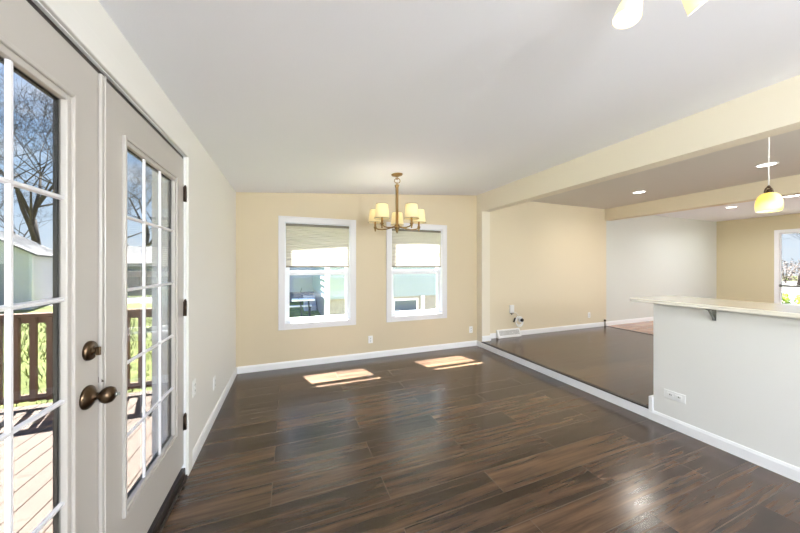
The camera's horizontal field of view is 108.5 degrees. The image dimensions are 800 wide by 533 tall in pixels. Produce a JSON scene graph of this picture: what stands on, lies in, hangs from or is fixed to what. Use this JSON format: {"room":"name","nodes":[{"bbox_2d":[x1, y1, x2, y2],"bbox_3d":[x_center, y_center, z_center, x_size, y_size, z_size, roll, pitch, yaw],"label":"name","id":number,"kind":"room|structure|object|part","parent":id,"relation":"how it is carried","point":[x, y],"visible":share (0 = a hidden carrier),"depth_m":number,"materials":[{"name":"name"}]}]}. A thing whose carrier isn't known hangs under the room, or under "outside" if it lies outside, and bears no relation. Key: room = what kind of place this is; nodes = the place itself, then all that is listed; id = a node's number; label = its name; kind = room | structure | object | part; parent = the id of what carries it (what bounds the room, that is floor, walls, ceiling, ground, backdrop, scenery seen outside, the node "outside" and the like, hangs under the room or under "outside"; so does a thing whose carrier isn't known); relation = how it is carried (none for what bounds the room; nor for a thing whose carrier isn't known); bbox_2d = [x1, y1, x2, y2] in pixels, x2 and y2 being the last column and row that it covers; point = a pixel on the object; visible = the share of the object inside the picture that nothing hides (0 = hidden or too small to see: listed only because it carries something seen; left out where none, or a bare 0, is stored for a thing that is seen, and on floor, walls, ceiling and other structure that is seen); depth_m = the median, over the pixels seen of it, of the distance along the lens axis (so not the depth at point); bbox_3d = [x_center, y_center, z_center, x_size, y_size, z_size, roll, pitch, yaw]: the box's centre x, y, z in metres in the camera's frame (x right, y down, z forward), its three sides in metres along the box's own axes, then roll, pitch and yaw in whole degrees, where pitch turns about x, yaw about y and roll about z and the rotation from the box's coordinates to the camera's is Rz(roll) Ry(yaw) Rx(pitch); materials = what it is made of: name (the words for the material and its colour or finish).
{"room":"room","nodes":[
{"label":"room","id":0,"kind":"room"},
{"bbox_2d":[67,0,235,449],"bbox_3d":[-0.878,0.367,0.255,0.160,2.707,7.827,0,0,-21],"label":"wall","id":1,"kind":"structure","parent":0,"point":[213,196],"depth_m":2.40,"materials":[{"name":"white paint"}]},
{"bbox_2d":[0,0,119,532],"bbox_3d":[-0.925,0.306,0.640,0.134,2.032,0.932,0,0,-21],"label":"door","id":2,"kind":"structure","parent":1,"relation":"in","point":[31,48],"depth_m":0.91,"materials":[{"name":"grey paint"}]},
{"bbox_3d":[-0.962,0.258,0.646,0.042,1.625,0.620,0,0,-21],"label":"glazing frame","id":3,"kind":"part","parent":2,"relation":"part of","materials":[{"name":"grey paint"}]},
{"bbox_3d":[-1.039,0.458,1.022,0.048,0.058,0.058,0,0,-21],"label":"knob","id":4,"kind":"part","parent":2,"relation":"part of","materials":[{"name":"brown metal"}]},
{"bbox_2d":[26,0,185,474],"bbox_3d":[-1.191,0.339,1.040,0.182,2.162,1.874,0,0,-21],"label":"trim","id":5,"kind":"structure","parent":1,"relation":"attached to","point":[41,7],"depth_m":1.87,"materials":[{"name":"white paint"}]},
{"bbox_2d":[38,0,191,475],"bbox_3d":[-1.101,0.303,1.075,0.016,2.234,2.030,0,0,-21],"label":"trim","id":6,"kind":"structure","parent":1,"relation":"attached to","point":[62,11],"depth_m":1.39,"materials":[{"name":"white paint"}]},
{"bbox_2d":[98,73,186,532],"bbox_3d":[-1.294,0.306,1.496,0.062,2.032,0.946,0,0,-21],"label":"door","id":7,"kind":"structure","parent":1,"relation":"in","point":[121,130],"depth_m":1.22,"materials":[{"name":"grey paint"}]},
{"bbox_3d":[-1.292,0.258,1.502,0.042,1.625,0.620,0,0,-21],"label":"glazing frame","id":8,"kind":"part","parent":7,"relation":"part of","materials":[{"name":"grey paint"}]},
{"bbox_2d":[147,468,187,532],"bbox_3d":[-1.199,1.385,1.037,0.224,0.070,1.838,0,0,-21],"label":"trim","id":9,"kind":"structure","parent":1,"relation":"attached to","point":[158,523],"depth_m":1.66,"materials":[{"name":"black wood"}]},
{"bbox_2d":[192,378,195,397],"bbox_3d":[-1.500,0.890,2.101,0.010,0.116,0.072,0,0,-21],"label":"wall outlet","id":10,"kind":"object","parent":1,"relation":"attached to","point":[194,380],"visible":1,"depth_m":2.09,"materials":[{"name":"white plastic"}]},
{"bbox_2d":[192,367,236,466],"bbox_3d":[-1.808,1.374,2.906,0.014,0.092,1.888,0,0,-21],"label":"baseboard","id":11,"kind":"structure","parent":1,"relation":"attached to","point":[197,448],"depth_m":2.53,"materials":[{"name":"white paint"}]},
{"bbox_2d":[213,375,215,390],"bbox_3d":[-1.720,1.086,2.673,0.010,0.116,0.072,0,0,-21],"label":"wall outlet","id":12,"kind":"object","parent":1,"relation":"attached to","point":[214,378],"visible":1,"depth_m":2.66,"materials":[{"name":"white plastic"}]},
{"bbox_2d":[98,0,799,195],"bbox_3d":[0.894,-1.166,0.938,3.958,0.423,7.827,0,0,-21],"label":"ceiling","id":13,"kind":"structure","parent":0,"point":[453,97],"depth_m":1.67,"materials":[{"name":"white paint"}]},
{"bbox_2d":[368,173,425,232],"bbox_3d":[-0.014,-0.759,3.498,0.699,0.721,0.719,0,0,-21],"label":"chandelier","id":14,"kind":"object","parent":13,"relation":"hanging from","point":[416,215],"visible":1,"depth_m":3.47,"materials":[{"name":"gold metal"}]},
{"bbox_3d":[-0.307,-0.618,3.582,0.172,0.165,0.172,0,0,-21],"label":"lamp shade","id":15,"kind":"part","parent":14,"relation":"part of","materials":[{"name":"beige fabric"}]},
{"bbox_3d":[-0.204,-0.618,3.263,0.172,0.165,0.172,0,0,-21],"label":"lamp shade","id":16,"kind":"part","parent":14,"relation":"part of","materials":[{"name":"beige fabric"}]},
{"bbox_3d":[-0.036,-0.742,3.494,0.046,0.493,0.046,0,0,-21],"label":"stem","id":17,"kind":"part","parent":14,"relation":"part of","materials":[{"name":"gold metal"}]},
{"bbox_3d":[-0.036,-0.618,3.779,0.172,0.165,0.172,0,0,-21],"label":"lamp shade","id":18,"kind":"part","parent":14,"relation":"part of","materials":[{"name":"beige fabric"}]},
{"bbox_3d":[0.131,-0.618,3.263,0.172,0.165,0.172,0,0,-21],"label":"lamp shade","id":19,"kind":"part","parent":14,"relation":"part of","materials":[{"name":"beige fabric"}]},
{"bbox_3d":[0.235,-0.618,3.582,0.172,0.165,0.172,0,0,-21],"label":"lamp shade","id":20,"kind":"part","parent":14,"relation":"part of","materials":[{"name":"beige fabric"}]},
{"bbox_2d":[612,0,706,28],"bbox_3d":[0.933,-0.990,1.017,0.282,0.260,0.262,0,0,42],"label":"ceiling light","id":21,"kind":"object","parent":13,"relation":"attached to","point":[628,13],"visible":1,"depth_m":1.02,"materials":[{"name":"white glass"}]},
{"bbox_3d":[0.802,-0.910,1.018,0.087,0.097,0.086,0,0,-21],"label":"lamp shade","id":22,"kind":"part","parent":21,"relation":"part of","materials":[{"name":"beige glass"}]},
{"bbox_3d":[0.813,-0.924,1.017,0.035,0.056,0.036,0,0,-21],"label":"bulb","id":23,"kind":"part","parent":21,"relation":"part of","materials":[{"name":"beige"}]},
{"bbox_3d":[1.057,-0.952,1.013,0.099,0.103,0.086,0,0,-21],"label":"lamp shade","id":24,"kind":"part","parent":21,"relation":"part of","materials":[{"name":"beige glass"}]},
{"bbox_2d":[236,192,716,366],"bbox_3d":[3.370,0.095,6.001,11.903,3.250,0.160,0,0,-21],"label":"wall","id":25,"kind":"structure","parent":0,"point":[259,340],"depth_m":5.27,"materials":[{"name":"beige paint"}]},
{"bbox_2d":[278,216,355,330],"bbox_3d":[-1.200,0.099,4.235,1.081,1.578,0.198,0,0,-21],"label":"window","id":26,"kind":"structure","parent":25,"relation":"in","point":[285,322],"depth_m":4.15,"materials":[{"name":"white paint"}]},
{"bbox_2d":[286,223,348,266],"bbox_3d":[-1.187,-0.286,4.199,0.889,0.616,0.032,0,0,-21],"label":"cellular shade","id":27,"kind":"object","parent":26,"relation":"attached to","point":[307,245],"visible":0.94,"depth_m":4.18,"materials":[{"name":"beige fabric"}]},
{"bbox_3d":[-1.187,-0.578,4.199,0.889,0.033,0.032,0,0,-21],"label":"head rail","id":28,"kind":"part","parent":27,"relation":"part of","materials":[{"name":"brown"}]},
{"bbox_3d":[-1.186,0.011,4.198,0.887,0.021,0.025,0,0,-21],"label":"rail","id":29,"kind":"part","parent":27,"relation":"part of","materials":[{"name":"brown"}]},
{"bbox_3d":[-1.199,0.430,4.230,0.891,0.724,0.038,0,0,-21],"label":"sash","id":30,"kind":"part","parent":26,"relation":"part of","materials":[{"name":"white plastic"}]},
{"bbox_2d":[237,340,476,373],"bbox_3d":[-0.383,1.374,4.461,3.762,0.092,0.014,0,0,-21],"label":"baseboard","id":31,"kind":"structure","parent":25,"relation":"attached to","point":[332,359],"depth_m":4.30,"materials":[{"name":"white paint"}]},
{"bbox_2d":[368,336,372,342],"bbox_3d":[-0.454,1.135,4.436,0.072,0.116,0.010,0,0,-21],"label":"wall outlet","id":32,"kind":"object","parent":25,"relation":"attached to","point":[370,338],"visible":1,"depth_m":4.43,"materials":[{"name":"white plastic"}]},
{"bbox_2d":[386,222,446,321],"bbox_3d":[0.261,0.099,4.798,1.084,1.578,0.198,0,0,-21],"label":"window","id":33,"kind":"structure","parent":25,"relation":"in","point":[440,311],"depth_m":4.78,"materials":[{"name":"white paint"}]},
{"bbox_3d":[0.263,0.430,4.794,0.894,0.724,0.038,0,0,-21],"label":"sash","id":34,"kind":"part","parent":33,"relation":"part of","materials":[{"name":"white plastic"}]},
{"bbox_2d":[392,229,440,266],"bbox_3d":[0.275,-0.286,4.763,0.892,0.616,0.032,0,0,-21],"label":"cellular shade","id":35,"kind":"object","parent":33,"relation":"attached to","point":[410,248],"visible":0.93,"depth_m":4.75,"materials":[{"name":"beige fabric"}]},
{"bbox_3d":[0.275,-0.578,4.763,0.892,0.033,0.032,0,0,-21],"label":"head rail","id":36,"kind":"part","parent":35,"relation":"part of","materials":[{"name":"brown"}]},
{"bbox_3d":[0.275,0.011,4.761,0.890,0.021,0.025,0,0,-21],"label":"rail","id":37,"kind":"part","parent":35,"relation":"part of","materials":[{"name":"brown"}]},
{"bbox_2d":[496,328,520,338],"bbox_3d":[2.027,1.252,5.360,0.530,0.145,0.070,0,0,-21],"label":"air vent","id":38,"kind":"object","parent":25,"relation":"in","point":[514,332],"visible":1,"depth_m":5.34,"materials":[{"name":"white plastic"}]},
{"bbox_2d":[499,329,519,335],"bbox_3d":[2.033,1.240,5.352,0.455,0.080,0.036,0,0,-21],"label":"grille","id":39,"kind":"object","parent":38,"relation":"attached to","point":[504,332],"depth_m":5.35,"materials":[{"name":"grey metal"}]},
{"bbox_2d":[509,305,513,314],"bbox_3d":[2.099,0.826,5.410,0.096,0.182,0.028,0,0,-21],"label":"cable jack","id":40,"kind":"object","parent":25,"relation":"attached to","point":[511,307],"visible":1,"depth_m":5.40,"materials":[{"name":"white plastic"}]},
{"bbox_2d":[513,312,523,326],"bbox_3d":[2.229,1.013,5.444,0.267,0.296,0.056,0,0,-21],"label":"coiled cable","id":41,"kind":"object","parent":40,"relation":"hanging from","point":[520,319],"visible":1,"depth_m":5.45,"materials":[{"name":"white plastic"}]},
{"bbox_2d":[520,317,653,334],"bbox_3d":[5.541,1.279,6.745,6.994,0.092,0.014,0,0,-21],"label":"baseboard","id":42,"kind":"structure","parent":25,"relation":"attached to","point":[598,324],"depth_m":6.09,"materials":[{"name":"white paint"}]},
{"bbox_2d":[161,346,799,532],"bbox_3d":[0.887,1.480,0.935,3.944,0.120,7.507,0,0,-21],"label":"floor","id":43,"kind":"structure","parent":0,"point":[471,439],"depth_m":2.09,"materials":[{"name":"brown wood"}]},
{"bbox_2d":[477,211,489,341],"bbox_3d":[1.477,0.236,5.106,0.170,2.367,0.149,0,0,-21],"label":"wall","id":44,"kind":"structure","parent":0,"point":[483,218],"depth_m":5.04,"materials":[{"name":"beige paint"}]},
{"bbox_2d":[482,335,490,341],"bbox_3d":[1.512,1.267,5.032,0.184,0.092,0.014,0,0,-21],"label":"baseboard","id":45,"kind":"structure","parent":44,"relation":"attached to","point":[484,338],"depth_m":5.02,"materials":[{"name":"white paint"}]},
{"bbox_2d":[481,342,648,408],"bbox_3d":[1.881,1.324,3.847,0.050,0.012,2.488,0,0,-21],"label":"trim","id":46,"kind":"structure","parent":44,"relation":"attached to","point":[524,358],"depth_m":3.34,"materials":[{"name":"black wood"}]},
{"bbox_2d":[482,343,648,417],"bbox_3d":[1.873,1.375,3.844,0.024,0.089,2.488,0,0,-21],"label":"trim","id":47,"kind":"structure","parent":44,"relation":"attached to","point":[628,405],"depth_m":3.34,"materials":[{"name":"white paint"}]},
{"bbox_2d":[486,326,653,405],"bbox_3d":[4.301,1.433,2.252,3.362,0.215,7.507,0,0,-21],"label":"floor","id":48,"kind":"structure","parent":0,"point":[619,361],"depth_m":4.30,"materials":[{"name":"brown wood"}]},
{"bbox_2d":[610,321,653,334],"bbox_3d":[8.025,1.433,3.688,4.561,0.215,7.507,0,0,-21],"label":"floor","id":49,"kind":"structure","parent":0,"point":[648,326],"depth_m":6.29,"materials":[{"name":"brown wood"}]},
{"bbox_2d":[531,129,799,221],"bbox_3d":[6.521,-1.378,3.108,8.104,0.304,7.827,0,0,-21],"label":"ceiling","id":50,"kind":"structure","parent":0,"point":[733,166],"depth_m":4.22,"materials":[{"name":"white paint"}]},
{"bbox_2d":[477,75,799,212],"bbox_3d":[2.801,-1.126,1.673,0.170,0.359,7.507,0,0,-21],"label":"beam","id":51,"kind":"structure","parent":50,"relation":"attached to","point":[773,110],"depth_m":2.51,"materials":[{"name":"beige paint"}]},
{"bbox_2d":[605,174,799,220],"bbox_3d":[5.961,-1.131,2.892,0.196,0.258,7.507,0,0,-21],"label":"beam","id":52,"kind":"structure","parent":50,"relation":"attached to","point":[789,185],"depth_m":4.80,"materials":[{"name":"beige paint"}]},
{"bbox_2d":[754,162,778,166],"bbox_3d":[4.522,-1.246,3.554,0.190,0.007,0.190,0,0,-21],"label":"recessed light","id":53,"kind":"object","parent":50,"relation":"in","point":[771,163],"visible":0.96,"depth_m":3.54,"materials":[{"name":"white paint"}]},
{"bbox_2d":[754,137,783,212],"bbox_3d":[2.769,-0.831,2.163,0.138,0.843,0.138,0,0,-21],"label":"pendant light","id":54,"kind":"object","parent":50,"relation":"hanging from","point":[770,201],"visible":0.91,"depth_m":2.14,"materials":[{"name":"yellow glass"}]},
{"bbox_3d":[2.769,-0.478,2.163,0.138,0.139,0.138,0,0,-21],"label":"lamp shade","id":55,"kind":"part","parent":54,"relation":"part of","materials":[{"name":"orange glass"}]},
{"bbox_3d":[2.771,-0.911,2.164,0.011,0.638,0.007,0,0,-18],"label":"cord","id":56,"kind":"part","parent":54,"relation":"part of","materials":[{"name":"white plastic"}]},
{"bbox_2d":[654,304,799,467],"bbox_3d":[2.922,0.878,1.359,0.170,1.083,2.834,0,0,-21],"label":"wall","id":57,"kind":"structure","parent":0,"point":[738,374],"depth_m":2.18,"materials":[{"name":"white paint"}]},
{"bbox_2d":[649,395,653,411],"bbox_3d":[2.400,1.314,2.695,0.182,0.212,0.034,0,0,-21],"label":"trim","id":58,"kind":"structure","parent":57,"relation":"attached to","point":[651,397],"depth_m":2.65,"materials":[{"name":"white paint"}]},
{"bbox_2d":[664,389,685,403],"bbox_3d":[2.385,1.132,2.504,0.010,0.074,0.152,0,0,-21],"label":"wall outlet","id":59,"kind":"object","parent":57,"relation":"attached to","point":[669,394],"visible":1,"depth_m":2.50,"materials":[{"name":"white plastic"}]},
{"bbox_2d":[706,309,715,320],"bbox_3d":[2.435,0.385,2.255,0.094,0.095,0.024,0,0,-21],"label":"bracket","id":60,"kind":"object","parent":57,"relation":"attached to","point":[713,314],"visible":0.71,"depth_m":2.26,"materials":[{"name":"silver metal"}]},
{"bbox_3d":[2.477,0.386,2.271,0.004,0.092,0.024,0,0,-21],"label":"wall plate","id":61,"kind":"part","parent":60,"relation":"part of","materials":[{"name":"silver metal"}]},
{"bbox_2d":[630,295,799,318],"bbox_3d":[3.038,0.320,1.452,0.655,0.032,3.024,0,0,-21],"label":"countertop","id":62,"kind":"structure","parent":57,"relation":"on","point":[761,308],"depth_m":2.27,"materials":[{"name":"white stone"}]},
{"bbox_2d":[648,410,799,482],"bbox_3d":[2.830,1.374,1.342,0.014,0.092,2.868,0,0,-21],"label":"baseboard","id":63,"kind":"structure","parent":57,"relation":"attached to","point":[787,470],"depth_m":2.18,"materials":[{"name":"white paint"}]},
{"bbox_2d":[717,213,799,302],"bbox_3d":[10.256,0.095,4.463,0.160,3.250,7.667,0,0,-21],"label":"wall","id":64,"kind":"structure","parent":0,"point":[745,247],"depth_m":7.44,"materials":[{"name":"beige paint"}]},
{"bbox_2d":[774,228,799,303],"bbox_3d":[9.533,0.190,6.176,0.076,2.120,1.905,0,0,-21],"label":"window","id":65,"kind":"structure","parent":64,"relation":"in","point":[778,285],"depth_m":6.99,"materials":[{"name":"white paint"}]},
{"bbox_3d":[9.545,0.482,6.181,0.030,0.045,1.701,0,0,-21],"label":"meeting rail","id":66,"kind":"part","parent":65,"relation":"part of","materials":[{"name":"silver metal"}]},
{"bbox_2d":[786,233,799,285],"bbox_3d":[37.044,-3.039,25.669,7.160,10.061,7.218,0,0,-21],"label":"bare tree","id":67,"kind":"object","parent":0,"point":[798,280],"visible":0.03,"depth_m":26.53,"materials":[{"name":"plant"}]},
{"label":"outside","id":68,"kind":"structure","parent":0,"visible":0},
{"bbox_2d":[782,281,799,304],"bbox_3d":[31.177,1.960,20.597,47.000,0.001,44.000,0,0,-21],"label":"driveway","id":69,"kind":"structure","parent":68,"point":[793,291],"depth_m":22.00,"materials":[{"name":"white concrete"}]},
{"bbox_2d":[782,293,791,302],"bbox_3d":[19.805,1.611,15.403,1.412,0.749,1.395,0,0,-21],"label":"shrub","id":70,"kind":"object","parent":69,"relation":"on","point":[785,295],"visible":0.18,"depth_m":14.90,"materials":[{"name":"green plant"}]},
{"bbox_2d":[782,258,799,282],"bbox_3d":[43.244,0.527,32.260,4.075,2.908,4.086,0,0,-21],"label":"shrub","id":71,"kind":"object","parent":69,"relation":"on","point":[788,273],"visible":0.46,"depth_m":31.86,"materials":[{"name":"white plant"}]},
{"bbox_2d":[794,294,799,303],"bbox_3d":[20.468,1.608,14.146,1.389,0.752,1.373,0,0,-21],"label":"shrub","id":72,"kind":"object","parent":69,"relation":"on","point":[798,295],"visible":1,"depth_m":14.63,"materials":[{"name":"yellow plant"}]},
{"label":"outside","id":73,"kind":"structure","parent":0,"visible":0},
{"bbox_2d":[0,276,797,408],"bbox_3d":[-3.262,1.970,36.254,160.000,0.001,150.000,0,0,-21],"label":"ground","id":74,"kind":"structure","parent":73,"point":[294,311],"depth_m":6.95,"materials":[{"name":"green plant"}]},
{"bbox_2d":[0,147,32,212],"bbox_3d":[-30.997,-3.401,20.453,6.665,10.798,5.643,0,0,17],"label":"bare tree","id":75,"kind":"object","parent":74,"relation":"on","point":[2,193],"visible":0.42,"depth_m":21.37,"materials":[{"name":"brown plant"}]},
{"bbox_2d":[0,231,52,309],"bbox_3d":[-19.645,0.100,13.925,3.940,3.740,5.400,0,0,-39],"label":"garden shed","id":76,"kind":"object","parent":74,"relation":"on","point":[32,261],"visible":0.68,"depth_m":13.06,"materials":[{"name":"white"}]},
{"bbox_3d":[-17.566,0.895,12.359,1.000,1.950,0.020,0,0,-39],"label":"door","id":77,"kind":"part","parent":76,"relation":"part of","materials":[{"name":"grey"}]},
{"bbox_2d":[0,176,52,237],"bbox_3d":[-50.921,-5.298,38.069,8.131,14.717,13.811,0,0,-1],"label":"bare tree","id":78,"kind":"object","parent":74,"relation":"on","point":[1,219],"visible":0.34,"depth_m":38.70,"materials":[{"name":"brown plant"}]},
{"bbox_2d":[0,66,132,243],"bbox_3d":[-24.218,-5.974,19.776,10.267,15.900,15.009,0,0,-18],"label":"bare tree","id":79,"kind":"object","parent":74,"relation":"on","point":[31,222],"visible":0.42,"depth_m":18.07,"materials":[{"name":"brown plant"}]},
{"bbox_2d":[0,390,151,532],"bbox_3d":[-3.109,1.860,0.435,3.829,0.220,7.050,0,0,-21],"label":"deck","id":80,"kind":"object","parent":74,"relation":"on","point":[32,444],"visible":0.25,"depth_m":2.59,"materials":[{"name":"beige wood"}]},
{"bbox_2d":[0,308,151,405],"bbox_3d":[-4.327,1.218,3.663,3.760,1.265,0.168,0,0,-21],"label":"deck railing","id":81,"kind":"object","parent":80,"relation":"on","point":[33,319],"visible":0.14,"depth_m":3.53,"materials":[{"name":"brown wood"}]},
{"bbox_3d":[-4.319,0.605,3.640,3.760,0.040,0.120,0,0,-21],"label":"rail","id":82,"kind":"part","parent":81,"relation":"part of","materials":[{"name":"brown wood"}]},
{"bbox_3d":[-4.319,1.625,3.640,3.720,0.080,0.036,0,0,-21],"label":"rail","id":83,"kind":"part","parent":81,"relation":"part of","materials":[{"name":"brown wood"}]},
{"bbox_2d":[3,317,151,406],"bbox_3d":[-9.659,1.874,7.153,9.253,0.192,9.881,0,0,-21],"label":"grass","id":84,"kind":"structure","parent":74,"relation":"on","point":[150,318],"depth_m":6.86,"materials":[{"name":"green plant"}]},
{"bbox_2d":[19,131,151,246],"bbox_3d":[-29.038,-6.220,30.967,12.621,16.482,13.908,0,0,4],"label":"bare tree","id":85,"kind":"object","parent":74,"relation":"on","point":[148,243],"visible":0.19,"depth_m":31.99,"materials":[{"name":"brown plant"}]},
{"bbox_2d":[127,246,151,290],"bbox_3d":[-22.936,0.135,25.013,9.600,3.670,7.420,0,0,-21],"label":"garage","id":86,"kind":"structure","parent":74,"relation":"on","point":[134,253],"depth_m":22.84,"materials":[{"name":"grey"}]},
{"bbox_2d":[127,270,151,295],"bbox_3d":[-16.694,1.130,18.507,7.365,1.680,0.172,0,0,-21],"label":"fence","id":87,"kind":"object","parent":74,"relation":"on","point":[138,274],"visible":0.16,"depth_m":18.41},
{"bbox_2d":[290,267,313,301],"bbox_3d":[-8.178,-3.290,17.317,9.400,10.520,5.800,0,0,-21],"label":"house","id":88,"kind":"structure","parent":74,"relation":"on","point":[297,282],"depth_m":15.69,"materials":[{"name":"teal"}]},
{"bbox_2d":[290,288,314,316],"bbox_3d":[-3.971,1.411,11.019,1.320,1.129,0.880,0,0,-21],"label":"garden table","id":89,"kind":"object","parent":74,"relation":"on","point":[298,298],"visible":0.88,"depth_m":10.92,"materials":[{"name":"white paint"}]},
{"bbox_3d":[-4.118,1.590,11.305,1.250,0.040,0.240,0,0,-21],"label":"bench seat","id":90,"kind":"part","parent":89,"relation":"part of","materials":[{"name":"white paint"}]},
{"bbox_2d":[303,295,316,310],"bbox_3d":[-4.077,1.670,13.020,0.520,0.600,0.830,0,0,-21],"label":"entry steps","id":91,"kind":"structure","parent":74,"relation":"on","point":[313,303],"depth_m":12.90,"materials":[{"name":"grey"}]},
{"bbox_2d":[312,267,435,315],"bbox_3d":[1.195,-1.640,14.051,10.800,7.220,6.800,0,0,-21],"label":"neighbor house","id":92,"kind":"structure","parent":74,"relation":"on","point":[410,291],"depth_m":10.51,"materials":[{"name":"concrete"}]},
{"bbox_3d":[0.198,1.550,10.520,0.880,0.600,0.028,0,0,-21],"label":"pane","id":93,"kind":"part","parent":92,"relation":"part of","materials":[{"name":"clear glass"}]},
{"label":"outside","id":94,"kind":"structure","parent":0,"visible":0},
{"bbox_2d":[43,297,151,305],"bbox_3d":[-15.730,1.958,16.334,8.400,0.001,4.000,0,0,-21],"label":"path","id":95,"kind":"structure","parent":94,"point":[129,299],"depth_m":16.27,"materials":[{"name":"white concrete"}]}
]}

